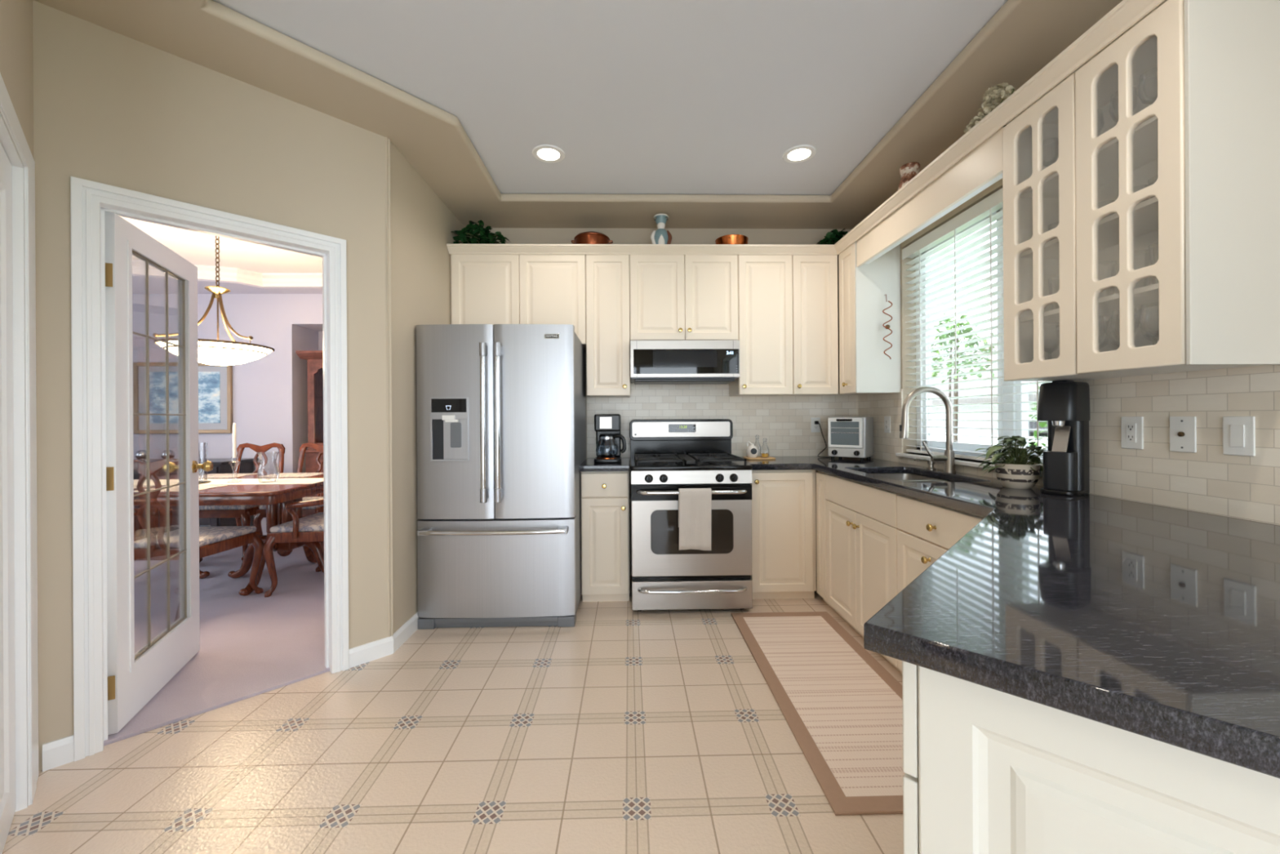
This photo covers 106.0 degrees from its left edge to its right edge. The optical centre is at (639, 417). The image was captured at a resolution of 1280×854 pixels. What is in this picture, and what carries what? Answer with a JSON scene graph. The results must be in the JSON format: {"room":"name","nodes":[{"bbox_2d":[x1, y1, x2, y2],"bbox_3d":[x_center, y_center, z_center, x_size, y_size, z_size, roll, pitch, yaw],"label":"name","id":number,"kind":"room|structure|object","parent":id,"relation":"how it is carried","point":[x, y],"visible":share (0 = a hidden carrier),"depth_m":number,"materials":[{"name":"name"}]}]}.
{"room":"kitchen","nodes":[
{"label":"kitchen","id":0,"kind":"room"},
{"bbox_2d":[0,0,33,740],"bbox_3d":[-1.788,-0.199,1.291,1.030,2.860,0.120,0,0,44],"label":"wall","id":1,"kind":"structure","parent":0,"point":[16,69],"depth_m":1.49,"materials":[{"name":"beige paint"}]},
{"bbox_2d":[0,142,15,853],"bbox_3d":[-1.757,0.201,1.242,0.740,2.060,0.108,0,0,44],"label":"door","id":2,"kind":"structure","parent":1,"relation":"in","point":[7,685],"depth_m":1.43,"materials":[{"name":"white paint"}]},
{"bbox_2d":[0,112,27,812],"bbox_3d":[-1.746,0.216,1.253,0.680,2.030,0.120,0,0,44],"label":"trim","id":3,"kind":"structure","parent":1,"relation":"attached to","point":[18,207],"depth_m":1.52,"materials":[{"name":"white paint"}]},
{"bbox_2d":[0,72,38,805],"bbox_3d":[-1.714,0.173,1.312,1.015,2.115,0.009,0,0,44],"label":"trim","id":4,"kind":"structure","parent":1,"relation":"attached to","point":[7,111],"depth_m":1.54,"materials":[{"name":"white paint"}]},
{"bbox_2d":[32,0,393,771],"bbox_3d":[-1.748,-0.199,2.145,0.115,2.860,1.170,0,0,44],"label":"wall","id":5,"kind":"structure","parent":0,"point":[111,108],"depth_m":1.95,"materials":[{"name":"beige paint"}]},
{"bbox_2d":[42,734,74,771],"bbox_3d":[-2.064,1.188,1.712,0.014,0.090,0.072,0,0,44],"label":"baseboard","id":6,"kind":"structure","parent":5,"relation":"attached to","point":[59,752],"depth_m":1.71,"materials":[{"name":"white paint"}]},
{"bbox_2d":[104,212,213,734],"bbox_3d":[-2.174,0.211,2.175,0.188,2.000,0.736,0,0,-24],"label":"door","id":7,"kind":"structure","parent":5,"relation":"in","point":[153,466],"depth_m":2.10,"materials":[{"name":"white paint"}]},
{"bbox_2d":[70,176,349,761],"bbox_3d":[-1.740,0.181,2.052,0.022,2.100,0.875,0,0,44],"label":"trim","id":8,"kind":"structure","parent":5,"relation":"attached to","point":[86,197],"depth_m":1.78,"materials":[{"name":"white paint"}]},
{"bbox_2d":[348,635,393,667],"bbox_3d":[-1.363,1.183,2.446,0.014,0.090,0.206,0,0,44],"label":"baseboard","id":9,"kind":"structure","parent":5,"relation":"attached to","point":[362,654],"depth_m":2.44,"materials":[{"name":"white paint"}]},
{"bbox_2d":[197,293,322,534],"bbox_3d":[-3.816,-0.187,5.174,4.950,2.860,0.120,0,0,-1],"label":"wall","id":10,"kind":"structure","parent":0,"point":[266,389],"depth_m":5.11,"materials":[{"name":"purple paint"}]},
{"bbox_2d":[198,362,232,433],"bbox_3d":[-4.804,-0.211,5.074,1.000,0.750,0.030,0,0,-1],"label":"framed picture","id":11,"kind":"object","parent":10,"relation":"attached to","point":[215,382],"visible":0.3,"depth_m":5.08},
{"bbox_2d":[198,371,220,422],"bbox_3d":[-4.799,-0.216,5.072,0.750,0.540,0.005,0,0,-1],"label":"print","id":12,"kind":"object","parent":11,"relation":"attached to","point":[209,382],"depth_m":5.08},
{"bbox_2d":[299,325,322,472],"bbox_3d":[-2.895,0.093,5.445,1.700,2.290,0.380,0,0,-1],"label":"wall niche","id":13,"kind":"object","parent":10,"relation":"in","point":[310,336],"visible":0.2,"depth_m":5.32,"materials":[{"name":"purple paint"}]},
{"bbox_2d":[197,279,322,293],"bbox_3d":[-3.866,-1.381,3.363,4.780,0.130,3.500,0,0,-1],"label":"ceiling","id":14,"kind":"structure","parent":0,"point":[235,287],"depth_m":4.92,"materials":[{"name":"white paint"}]},
{"bbox_2d":[194,264,322,286],"bbox_3d":[-3.741,-1.390,3.556,3.500,0.115,2.680,0,0,-1],"label":"trim","id":15,"kind":"structure","parent":14,"relation":"attached to","point":[204,272],"depth_m":4.83,"materials":[{"name":"paint"}]},
{"bbox_2d":[385,137,464,636],"bbox_3d":[-1.383,-0.202,3.109,0.120,2.860,1.200,0,0,-1],"label":"wall","id":16,"kind":"structure","parent":0,"point":[422,225],"depth_m":2.72,"materials":[{"name":"beige paint"}]},
{"bbox_2d":[391,611,419,653],"bbox_3d":[-1.307,1.183,3.117,0.014,0.090,1.188,0,0,-1],"label":"baseboard","id":17,"kind":"structure","parent":16,"relation":"attached to","point":[410,627],"depth_m":2.65,"materials":[{"name":"white paint"}]},
{"bbox_2d":[2,543,903,853],"bbox_3d":[-2.206,1.268,1.025,8.220,0.092,9.350,0,0,-1],"label":"floor","id":18,"kind":"structure","parent":0,"point":[621,730],"depth_m":1.78,"materials":[{"name":"tile"}]},
{"bbox_2d":[198,457,257,526],"bbox_3d":[-4.627,0.831,4.850,1.200,0.810,0.481,0,0,-1],"label":"sideboard","id":19,"kind":"object","parent":18,"relation":"on","point":[220,465],"visible":0.06,"depth_m":4.75,"materials":[{"name":"brown wood"}]},
{"bbox_2d":[199,525,263,593],"bbox_3d":[-2.907,0.736,3.092,0.567,1.000,0.590,0,0,-1],"label":"dining chair","id":20,"kind":"object","parent":18,"relation":"on","point":[212,540],"visible":0.13,"depth_m":3.23,"materials":[{"name":"brown wood"}]},
{"bbox_2d":[199,442,284,559],"bbox_3d":[-3.678,0.740,4.449,0.567,1.000,0.590,0,0,-1],"label":"dining chair","id":21,"kind":"object","parent":18,"relation":"on","point":[245,512],"visible":0.39,"depth_m":4.25,"materials":[{"name":"brown wood"}]},
{"bbox_2d":[198,473,324,595],"bbox_3d":[-3.230,0.859,3.697,1.851,0.742,1.140,0,0,-1],"label":"dining table","id":22,"kind":"object","parent":18,"relation":"on","point":[274,496],"visible":0.41,"depth_m":3.48,"materials":[{"name":"brown wood"}]},
{"bbox_2d":[198,473,257,478],"bbox_3d":[-3.541,0.488,4.080,0.420,0.003,0.300,0,0,-1],"label":"placemat","id":23,"kind":"object","parent":22,"relation":"on","point":[211,475],"visible":0.62,"depth_m":4.08,"materials":[{"name":"beige fabric"}]},
{"bbox_2d":[198,477,323,484],"bbox_3d":[-3.217,0.486,3.677,1.630,0.003,0.340,0,0,-1],"label":"table runner","id":24,"kind":"object","parent":22,"relation":"on","point":[245,481],"visible":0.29,"depth_m":3.66,"materials":[{"name":"white fabric"}]},
{"bbox_2d":[198,442,211,484],"bbox_3d":[-3.301,0.334,3.585,0.170,0.300,0.170,0,0,-1],"label":"candlestick","id":25,"kind":"object","parent":24,"relation":"on","point":[204,473],"visible":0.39,"depth_m":3.60,"materials":[{"name":"clear glass"}]},
{"bbox_2d":[198,450,203,481],"bbox_3d":[-3.301,0.356,3.585,0.100,0.233,0.100,0,0,-1],"label":"candle","id":26,"kind":"object","parent":25,"relation":"on","point":[202,475],"depth_m":3.61,"materials":[{"name":"wax"}]},
{"bbox_2d":[226,422,242,483],"bbox_3d":[-3.052,0.260,3.631,0.090,0.445,0.090,0,0,-1],"label":"candlestick","id":27,"kind":"object","parent":24,"relation":"on","point":[234,442],"visible":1,"depth_m":3.63,"materials":[{"name":"clear glass"}]},
{"bbox_2d":[232,422,236,457],"bbox_3d":[-3.053,0.168,3.631,0.022,0.260,0.022,0,0,-1],"label":"candle","id":28,"kind":"object","parent":27,"relation":"on","point":[234,443],"depth_m":3.62,"materials":[{"name":"wax"}]},
{"bbox_2d":[256,451,279,482],"bbox_3d":[-2.802,0.369,3.637,0.140,0.225,0.140,0,0,-1],"label":"vase","id":29,"kind":"object","parent":24,"relation":"on","point":[260,454],"visible":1,"depth_m":3.63,"materials":[{"name":"clear glass"}]},
{"bbox_2d":[256,472,323,477],"bbox_3d":[-2.942,0.484,4.104,0.420,0.003,0.300,0,0,-1],"label":"placemat","id":30,"kind":"object","parent":22,"relation":"on","point":[282,474],"visible":0.72,"depth_m":4.10,"materials":[{"name":"beige fabric"}]},
{"bbox_2d":[253,442,324,535],"bbox_3d":[-3.078,0.737,4.463,0.567,1.000,0.590,0,0,-1],"label":"dining chair","id":31,"kind":"object","parent":18,"relation":"on","point":[309,510],"visible":0.29,"depth_m":4.46,"materials":[{"name":"brown wood"}]},
{"bbox_2d":[262,498,324,597],"bbox_3d":[-2.286,0.732,3.589,0.590,1.000,0.617,0,0,-1],"label":"armchair","id":32,"kind":"object","parent":18,"relation":"on","point":[310,528],"visible":0.22,"depth_m":3.32,"materials":[{"name":"brown wood"}]},
{"bbox_2d":[295,350,323,497],"bbox_3d":[-2.886,0.256,5.320,1.480,1.940,0.450,0,0,-1],"label":"china cabinet","id":33,"kind":"object","parent":18,"relation":"on","point":[314,357],"visible":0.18,"depth_m":5.16,"materials":[{"name":"brown wood"}]},
{"bbox_2d":[416,324,586,629],"bbox_3d":[-0.852,0.340,3.169,0.914,1.770,0.894,0,0,-1],"label":"refrigerator","id":34,"kind":"object","parent":18,"relation":"on","point":[501,408],"visible":1,"depth_m":2.80,"materials":[{"name":"metal"}]},
{"bbox_2d":[581,471,629,601],"bbox_3d":[-0.235,0.787,3.430,0.316,0.868,0.591,0,0,-1],"label":"base cabinet","id":35,"kind":"object","parent":18,"relation":"on","point":[605,495],"visible":1,"depth_m":3.17,"materials":[{"name":"beige paint"}]},
{"bbox_2d":[579,457,629,471],"bbox_3d":[-0.238,0.328,3.428,0.330,0.040,0.596,0,0,-1],"label":"countertop","id":36,"kind":"structure","parent":35,"relation":"on","point":[588,464],"depth_m":3.13,"materials":[{"name":"black stone"}]},
{"bbox_2d":[594,413,626,463],"bbox_3d":[-0.206,0.140,3.384,0.221,0.335,0.245,0,0,-1],"label":"coffee maker","id":37,"kind":"object","parent":36,"relation":"on","point":[607,427],"visible":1,"depth_m":3.32,"materials":[{"name":"black plastic"}]},
{"bbox_2d":[629,418,752,610],"bbox_3d":[0.317,0.614,3.306,0.770,1.208,0.774,0,0,-1],"label":"gas range","id":38,"kind":"object","parent":18,"relation":"on","point":[667,456],"visible":1,"depth_m":2.99,"materials":[{"name":"silver metal"}]},
{"bbox_2d":[668,424,695,432],"bbox_3d":[0.313,0.076,3.581,0.202,0.060,0.003,0,0,-1],"label":"clock","id":39,"kind":"object","parent":38,"relation":"on","point":[672,428],"depth_m":3.58,"materials":[{"name":"black glass"}]},
{"bbox_2d":[630,457,752,471],"bbox_3d":[0.314,0.310,3.287,0.760,0.030,0.612,0,0,-1],"label":"cooktop","id":40,"kind":"object","parent":38,"relation":"in","point":[701,465],"depth_m":2.99,"materials":[{"name":"black metal"}]},
{"bbox_2d":[678,488,711,550],"bbox_3d":[0.332,0.612,2.927,0.199,0.372,0.056,0,0,-1],"label":"dish towel","id":41,"kind":"object","parent":38,"relation":"hanging from","point":[695,504],"visible":1,"depth_m":2.90,"materials":[{"name":"beige fabric"}]},
{"bbox_2d":[751,469,816,599],"bbox_3d":[0.943,0.780,3.457,0.450,0.868,0.591,0,0,-1],"label":"base cabinet","id":42,"kind":"object","parent":18,"relation":"on","point":[784,542],"visible":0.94,"depth_m":3.19,"materials":[{"name":"beige paint"}]},
{"bbox_2d":[730,611,905,815],"bbox_3d":[0.879,1.209,2.237,0.598,0.011,1.510,0,0,-1],"label":"kitchen rug","id":43,"kind":"object","parent":18,"relation":"on","point":[843,709],"visible":0.75,"depth_m":2.04,"materials":[{"name":"beige fabric"}]},
{"bbox_2d":[816,471,834,609],"bbox_3d":[1.319,0.778,3.133,0.300,0.868,0.175,0,0,-1],"label":"cabinet filler","id":44,"kind":"object","parent":18,"relation":"on","point":[820,476],"visible":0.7,"depth_m":3.11,"materials":[{"name":"beige paint"}]},
{"bbox_2d":[826,473,951,673],"bbox_3d":[1.439,0.777,2.646,0.581,0.868,0.800,0,0,-1],"label":"base cabinet","id":45,"kind":"object","parent":18,"relation":"on","point":[861,518],"visible":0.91,"depth_m":2.59,"materials":[{"name":"beige paint"}]},
{"bbox_2d":[896,493,984,671],"bbox_3d":[1.458,0.777,1.954,0.586,0.868,0.580,0,0,-1],"label":"base cabinet","id":46,"kind":"object","parent":18,"relation":"on","point":[928,530],"visible":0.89,"depth_m":2.03,"materials":[{"name":"beige paint"}]},
{"bbox_2d":[902,660,1279,853],"bbox_3d":[0.864,0.781,0.718,0.682,0.868,0.660,0,0,44],"label":"base cabinet","id":47,"kind":"object","parent":18,"relation":"on","point":[987,770],"visible":0.38,"depth_m":0.60,"materials":[{"name":"white wood"}]},
{"bbox_2d":[742,456,1279,777],"bbox_3d":[1.026,0.320,1.968,1.444,0.040,3.574,0,0,-1],"label":"countertop","id":48,"kind":"structure","parent":47,"relation":"on","point":[1159,623],"depth_m":0.75,"materials":[{"name":"black stone"}]},
{"bbox_2d":[742,456,775,459],"bbox_3d":[0.879,0.295,3.561,0.207,0.012,0.180,0,0,-1],"label":"serving board","id":49,"kind":"object","parent":48,"relation":"on","point":[744,457],"visible":0.86,"depth_m":3.48,"materials":[{"name":"brown wood"}]},
{"bbox_2d":[746,440,758,457],"bbox_3d":[0.826,0.230,3.547,0.088,0.119,0.093,0,0,-1],"label":"timer","id":50,"kind":"object","parent":49,"relation":"on","point":[752,451],"visible":0.99,"depth_m":3.52,"materials":[{"name":"white plastic"}]},
{"bbox_2d":[827,416,873,460],"bbox_3d":[1.522,0.144,3.492,0.255,0.305,0.257,0,0,40],"label":"toaster oven","id":51,"kind":"object","parent":48,"relation":"on","point":[847,437],"visible":1,"depth_m":3.41,"materials":[{"name":"silver metal"}]},
{"bbox_2d":[870,473,955,482],"bbox_3d":[1.442,0.436,2.586,0.427,0.204,0.697,0,0,-1],"label":"sink","id":52,"kind":"object","parent":48,"relation":"in","point":[910,477],"visible":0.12,"depth_m":2.88,"materials":[{"name":"metal"}]},
{"bbox_2d":[899,386,955,472],"bbox_3d":[1.570,0.062,2.638,0.305,0.470,0.062,0,0,-1],"label":"kitchen faucet","id":53,"kind":"object","parent":48,"relation":"on","point":[948,457],"visible":1,"depth_m":2.62,"materials":[{"name":"silver metal"}]},
{"bbox_2d":[974,435,1047,488],"bbox_3d":[1.599,0.186,2.078,0.273,0.221,0.248,0,0,-40],"label":"potted plant","id":54,"kind":"object","parent":48,"relation":"on","point":[1018,473],"visible":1,"depth_m":2.04,"materials":[{"name":"green plant"}]},
{"bbox_2d":[1036,380,1090,496],"bbox_3d":[1.664,0.075,1.896,0.177,0.442,0.123,0,0,-29],"label":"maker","id":55,"kind":"object","parent":48,"relation":"on","point":[1064,405],"visible":1,"depth_m":1.86,"materials":[{"name":"black plastic"}]},
{"bbox_2d":[33,0,1123,273],"bbox_3d":[-2.250,-1.483,0.874,8.160,0.054,8.950,0,0,-1],"label":"ceiling","id":56,"kind":"structure","parent":0,"point":[1023,37],"depth_m":2.39,"materials":[{"name":"beige paint"}]},
{"bbox_2d":[197,235,274,365],"bbox_3d":[-3.108,-0.920,3.550,0.664,1.062,0.664,0,0,-1],"label":"pendant chandelier","id":57,"kind":"object","parent":56,"relation":"hanging from","point":[217,352],"visible":0.63,"depth_m":3.49,"materials":[{"name":"white glass"}]},
{"bbox_2d":[213,0,1008,195],"bbox_3d":[-0.132,-1.549,0.127,4.160,0.050,7.460,0,0,-1],"label":"ceiling","id":58,"kind":"structure","parent":0,"point":[637,96],"depth_m":2.13,"materials":[{"name":"white paint"}]},
{"bbox_2d":[532,144,564,163],"bbox_3d":[-0.526,-1.519,2.779,0.188,0.006,0.188,0,0,-1],"label":"recessed light","id":59,"kind":"object","parent":58,"relation":"in","point":[548,153],"visible":1,"depth_m":2.77,"materials":[{"name":"white paint"}]},
{"bbox_2d":[782,144,816,163],"bbox_3d":[0.923,-1.528,2.797,0.188,0.006,0.188,0,0,-1],"label":"recessed light","id":60,"kind":"object","parent":58,"relation":"in","point":[799,153],"visible":1,"depth_m":2.79,"materials":[{"name":"white paint"}]},
{"bbox_2d":[470,227,851,575],"bbox_3d":[0.187,-0.211,3.805,3.290,2.860,0.120,0,0,-1],"label":"wall","id":61,"kind":"structure","parent":0,"point":[515,235],"depth_m":3.74,"materials":[{"name":"beige paint"}]},
{"bbox_2d":[450,254,586,350],"bbox_3d":[-0.860,-0.845,3.550,0.947,0.652,0.338,0,0,-1],"label":"upper cabinet","id":62,"kind":"object","parent":61,"relation":"attached to","point":[486,289],"visible":0.64,"depth_m":3.38,"materials":[{"name":"beige paint"}]},
{"bbox_2d":[450,220,509,244],"bbox_3d":[-1.148,-1.284,3.459,0.412,0.236,0.222,0,0,-1],"label":"ivy plant","id":63,"kind":"object","parent":62,"relation":"on","point":[486,237],"visible":0.82,"depth_m":3.42,"materials":[{"name":"green plant"}]},
{"bbox_2d":[586,254,630,397],"bbox_3d":[-0.229,-0.666,3.549,0.308,1.016,0.369,0,0,-1],"label":"upper cabinet","id":64,"kind":"object","parent":61,"relation":"attached to","point":[607,276],"visible":0.98,"depth_m":3.40,"materials":[{"name":"beige paint"}]},
{"bbox_2d":[570,231,613,244],"bbox_3d":[-0.352,-1.262,3.543,0.262,0.174,0.262,0,0,39],"label":"copper pot","id":65,"kind":"object","parent":64,"relation":"on","point":[585,237],"visible":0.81,"depth_m":3.43,"materials":[{"name":"orange metal"}]},
{"bbox_2d":[629,254,737,340],"bbox_3d":[0.309,-0.865,3.562,0.768,0.626,0.369,0,0,-1],"label":"upper cabinet","id":66,"kind":"object","parent":61,"relation":"attached to","point":[673,297],"visible":0.98,"depth_m":3.41,"materials":[{"name":"beige paint"}]},
{"bbox_2d":[650,213,671,244],"bbox_3d":[0.151,-1.311,3.454,0.154,0.264,0.108,0,0,-1],"label":"vase","id":67,"kind":"object","parent":66,"relation":"on","point":[660,236],"visible":0.81,"depth_m":3.42,"materials":[{"name":"blue ceramic"}]},
{"bbox_2d":[630,340,739,384],"bbox_3d":[0.308,-0.396,3.534,0.758,0.284,0.408,0,0,-1],"label":"microwave","id":68,"kind":"object","parent":66,"relation":"attached to","point":[651,362],"visible":1,"depth_m":3.33,"materials":[{"name":"metal"}]},
{"bbox_2d":[715,234,748,244],"bbox_3d":[0.676,-1.246,3.557,0.242,0.129,0.242,0,0,-1],"label":"copper pan","id":69,"kind":"object","parent":66,"relation":"on","point":[731,238],"visible":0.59,"depth_m":3.45,"materials":[{"name":"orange metal"}]},
{"bbox_2d":[586,379,857,459],"bbox_3d":[0.652,0.006,3.752,2.125,0.620,0.008,0,0,-1],"label":"tiled wall","id":70,"kind":"structure","parent":61,"relation":"attached to","point":[784,421],"depth_m":3.75,"materials":[{"name":"tile"}]},
{"bbox_2d":[810,417,820,432],"bbox_3d":[1.370,0.054,3.759,0.074,0.115,0.009,0,0,-1],"label":"wall outlet","id":71,"kind":"object","parent":70,"relation":"attached to","point":[814,428],"visible":1,"depth_m":3.76,"materials":[{"name":"white plastic"}]},
{"bbox_2d":[728,254,793,396],"bbox_3d":[0.890,-0.674,3.575,0.387,1.014,0.369,0,0,-1],"label":"upper cabinet","id":72,"kind":"object","parent":61,"relation":"attached to","point":[765,282],"visible":0.98,"depth_m":3.42,"materials":[{"name":"beige paint"}]},
{"bbox_2d":[783,254,838,395],"bbox_3d":[1.247,-0.676,3.583,0.324,1.014,0.369,0,0,-1],"label":"upper cabinet","id":73,"kind":"object","parent":61,"relation":"attached to","point":[815,277],"visible":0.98,"depth_m":3.43,"materials":[{"name":"beige paint"}]},
{"bbox_2d":[816,228,847,244],"bbox_3d":[1.440,-1.279,3.523,0.306,0.184,0.214,0,0,-1],"label":"ivy plant","id":74,"kind":"object","parent":73,"relation":"on","point":[833,237],"visible":0.36,"depth_m":3.48,"materials":[{"name":"green plant"}]},
{"bbox_2d":[892,160,1002,464],"bbox_3d":[1.875,-0.222,0.173,0.160,2.860,7.460,0,0,-1],"label":"wall","id":75,"kind":"structure","parent":0,"point":[997,185],"depth_m":3.17,"materials":[{"name":"beige paint"}]},
{"bbox_2d":[838,238,901,394],"bbox_3d":[1.553,-0.676,3.308,0.332,1.018,0.254,0,0,-1],"label":"upper cabinet","id":76,"kind":"object","parent":75,"relation":"attached to","point":[864,368],"visible":0.98,"depth_m":3.18,"materials":[{"name":"beige paint"}]},
{"bbox_2d":[882,293,892,359],"bbox_3d":[1.615,-0.597,3.147,0.051,0.429,0.050,0,0,43],"label":"ornament","id":77,"kind":"object","parent":76,"relation":"hanging from","point":[886,326],"visible":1,"depth_m":3.14,"materials":[{"name":"orange metal"}]},
{"bbox_2d":[856,127,1003,266],"bbox_3d":[1.586,-1.080,2.555,0.295,0.171,1.240,0,0,-1],"label":"window valance","id":78,"kind":"object","parent":75,"relation":"attached to","point":[982,167],"visible":0.67,"depth_m":2.34,"materials":[{"name":"beige paint"}]},
{"bbox_2d":[897,161,922,207],"bbox_3d":[1.496,-1.281,2.675,0.123,0.229,0.122,0,0,-1],"label":"jar","id":79,"kind":"object","parent":78,"relation":"on","point":[908,171],"visible":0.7,"depth_m":2.64,"materials":[{"name":"ceramic"}]},
{"bbox_2d":[962,82,1015,152],"bbox_3d":[1.516,-1.280,2.096,0.163,0.226,0.321,0,0,-1],"label":"hydrangea","id":80,"kind":"object","parent":78,"relation":"on","point":[998,94],"visible":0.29,"depth_m":2.04,"materials":[{"name":"beige plant"}]},
{"bbox_2d":[895,207,1047,476],"bbox_3d":[1.797,-0.435,2.567,0.185,1.372,1.270,0,0,-1],"label":"window","id":81,"kind":"structure","parent":75,"relation":"in","point":[1030,388],"depth_m":2.71,"materials":[{"name":"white glass"}]},
{"bbox_2d":[902,187,1052,466],"bbox_3d":[1.773,-0.443,2.571,0.068,1.328,1.204,0,0,-1],"label":"blind","id":82,"kind":"object","parent":81,"relation":"attached to","point":[993,202],"visible":0.62,"depth_m":2.64,"materials":[{"name":"white plastic"}]},
{"bbox_2d":[857,364,1279,524],"bbox_3d":[1.741,0.059,2.446,0.008,0.500,2.652,0,0,-1],"label":"tiled wall","id":83,"kind":"structure","parent":75,"relation":"attached to","point":[1207,480],"depth_m":1.57,"materials":[{"name":"tile"}]},
{"bbox_2d":[1120,416,1143,449],"bbox_3d":[1.748,0.052,1.715,0.009,0.115,0.074,0,0,-1],"label":"wall outlet","id":84,"kind":"object","parent":83,"relation":"attached to","point":[1131,427],"visible":1,"depth_m":1.71,"materials":[{"name":"white plastic"}]},
{"bbox_2d":[1125,422,1136,442],"bbox_3d":[1.746,0.052,1.715,0.002,0.068,0.034,0,0,-1],"label":"receptacle","id":85,"kind":"object","parent":84,"relation":"attached to","point":[1131,428],"depth_m":1.71,"materials":[{"name":"white plastic"}]},
{"bbox_2d":[1169,416,1196,453],"bbox_3d":[1.750,0.052,1.558,0.014,0.115,0.074,0,0,-1],"label":"wall jack","id":86,"kind":"object","parent":83,"relation":"attached to","point":[1183,429],"visible":1,"depth_m":1.55,"materials":[{"name":"white plastic"}]},
{"bbox_2d":[1222,416,1255,456],"bbox_3d":[1.755,0.052,1.415,0.010,0.115,0.074,0,0,-1],"label":"wall switch","id":87,"kind":"object","parent":83,"relation":"attached to","point":[1238,432],"visible":1,"depth_m":1.41,"materials":[{"name":"white plastic"}]},
{"bbox_2d":[1002,0,1279,381],"bbox_3d":[1.607,-0.666,1.613,0.301,1.045,0.640,0,0,-1],"label":"upper cabinet","id":88,"kind":"object","parent":75,"relation":"attached to","point":[1210,137],"visible":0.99,"depth_m":1.38,"materials":[{"name":"beige paint"}]},
{"bbox_2d":[446,0,1164,254],"bbox_3d":[0.216,-1.180,2.307,3.045,0.055,2.195,0,0,-1],"label":"crown molding","id":89,"kind":"structure","parent":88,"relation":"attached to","point":[1126,13],"depth_m":2.25,"materials":[{"name":"beige paint"}]},
{"bbox_2d":[1042,137,1058,166],"bbox_3d":[1.569,-0.975,1.853,0.068,0.170,0.067,0,0,-1],"label":"wine glass","id":90,"kind":"object","parent":88,"relation":"on","point":[1054,159],"visible":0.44,"depth_m":1.84,"materials":[{"name":"clear glass"}]},
{"bbox_2d":[1044,324,1059,359],"bbox_3d":[1.573,-0.259,1.853,0.068,0.185,0.067,0,0,-1],"label":"wine glass","id":91,"kind":"object","parent":88,"relation":"in","point":[1055,347],"visible":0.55,"depth_m":1.84,"materials":[{"name":"clear glass"}]},
{"bbox_2d":[1019,115,1157,197],"bbox_3d":[1.625,-0.882,1.620,0.241,0.016,0.588,0,0,-1],"label":"shelf","id":92,"kind":"object","parent":88,"relation":"attached to","point":[1145,135],"depth_m":1.63,"materials":[{"name":"beige wood"}]},
{"bbox_2d":[1019,196,1158,257],"bbox_3d":[1.627,-0.642,1.620,0.241,0.016,0.588,0,0,-1],"label":"shelf","id":93,"kind":"object","parent":88,"relation":"attached to","point":[1145,215],"depth_m":1.63,"materials":[{"name":"beige wood"}]},
{"bbox_2d":[1019,283,1158,322],"bbox_3d":[1.629,-0.387,1.620,0.241,0.016,0.588,0,0,-1],"label":"shelf","id":94,"kind":"object","parent":88,"relation":"attached to","point":[1147,295],"depth_m":1.62,"materials":[{"name":"beige wood"}]},
{"bbox_2d":[1097,108,1104,136],"bbox_3d":[1.573,-0.975,1.683,0.068,0.170,0.067,0,0,-1],"label":"wine glass","id":95,"kind":"object","parent":88,"relation":"on","point":[1100,117],"visible":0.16,"depth_m":1.66,"materials":[{"name":"clear glass"}]},
{"bbox_2d":[1098,315,1105,342],"bbox_3d":[1.577,-0.259,1.683,0.068,0.185,0.067,0,0,-1],"label":"wine glass","id":96,"kind":"object","parent":88,"relation":"in","point":[1101,335],"visible":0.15,"depth_m":1.66,"materials":[{"name":"clear glass"}]},
{"bbox_2d":[1106,317,1119,347],"bbox_3d":[1.677,-0.259,1.685,0.068,0.185,0.067,0,0,-1],"label":"wine glass","id":97,"kind":"object","parent":88,"relation":"in","point":[1113,340],"visible":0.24,"depth_m":1.69,"materials":[{"name":"clear glass"}]},
{"bbox_2d":[1108,86,1137,121],"bbox_3d":[1.575,-0.975,1.573,0.068,0.170,0.067,0,0,-1],"label":"wine glass","id":98,"kind":"object","parent":88,"relation":"on","point":[1114,117],"visible":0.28,"depth_m":1.57,"materials":[{"name":"clear glass"}]},
{"bbox_2d":[1110,308,1139,340],"bbox_3d":[1.580,-0.259,1.573,0.068,0.185,0.067,0,0,-1],"label":"wine glass","id":99,"kind":"object","parent":88,"relation":"in","point":[1136,324],"visible":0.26,"depth_m":1.57,"materials":[{"name":"clear glass"}]},
{"bbox_2d":[1137,70,1157,104],"bbox_3d":[1.578,-0.975,1.483,0.068,0.170,0.067,0,0,-1],"label":"wine glass","id":100,"kind":"object","parent":88,"relation":"on","point":[1144,100],"visible":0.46,"depth_m":1.49,"materials":[{"name":"clear glass"}]},
{"bbox_2d":[1138,302,1159,345],"bbox_3d":[1.582,-0.259,1.483,0.068,0.185,0.067,0,0,-1],"label":"wine glass","id":101,"kind":"object","parent":88,"relation":"in","point":[1146,331],"visible":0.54,"depth_m":1.49,"materials":[{"name":"clear glass"}]},
{"bbox_2d":[1148,242,1157,284],"bbox_3d":[1.611,-0.466,1.483,0.066,0.138,0.065,0,0,-1],"label":"tumbler","id":102,"kind":"object","parent":88,"relation":"on","point":[1151,247],"visible":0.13,"depth_m":1.49,"materials":[{"name":"clear glass"}]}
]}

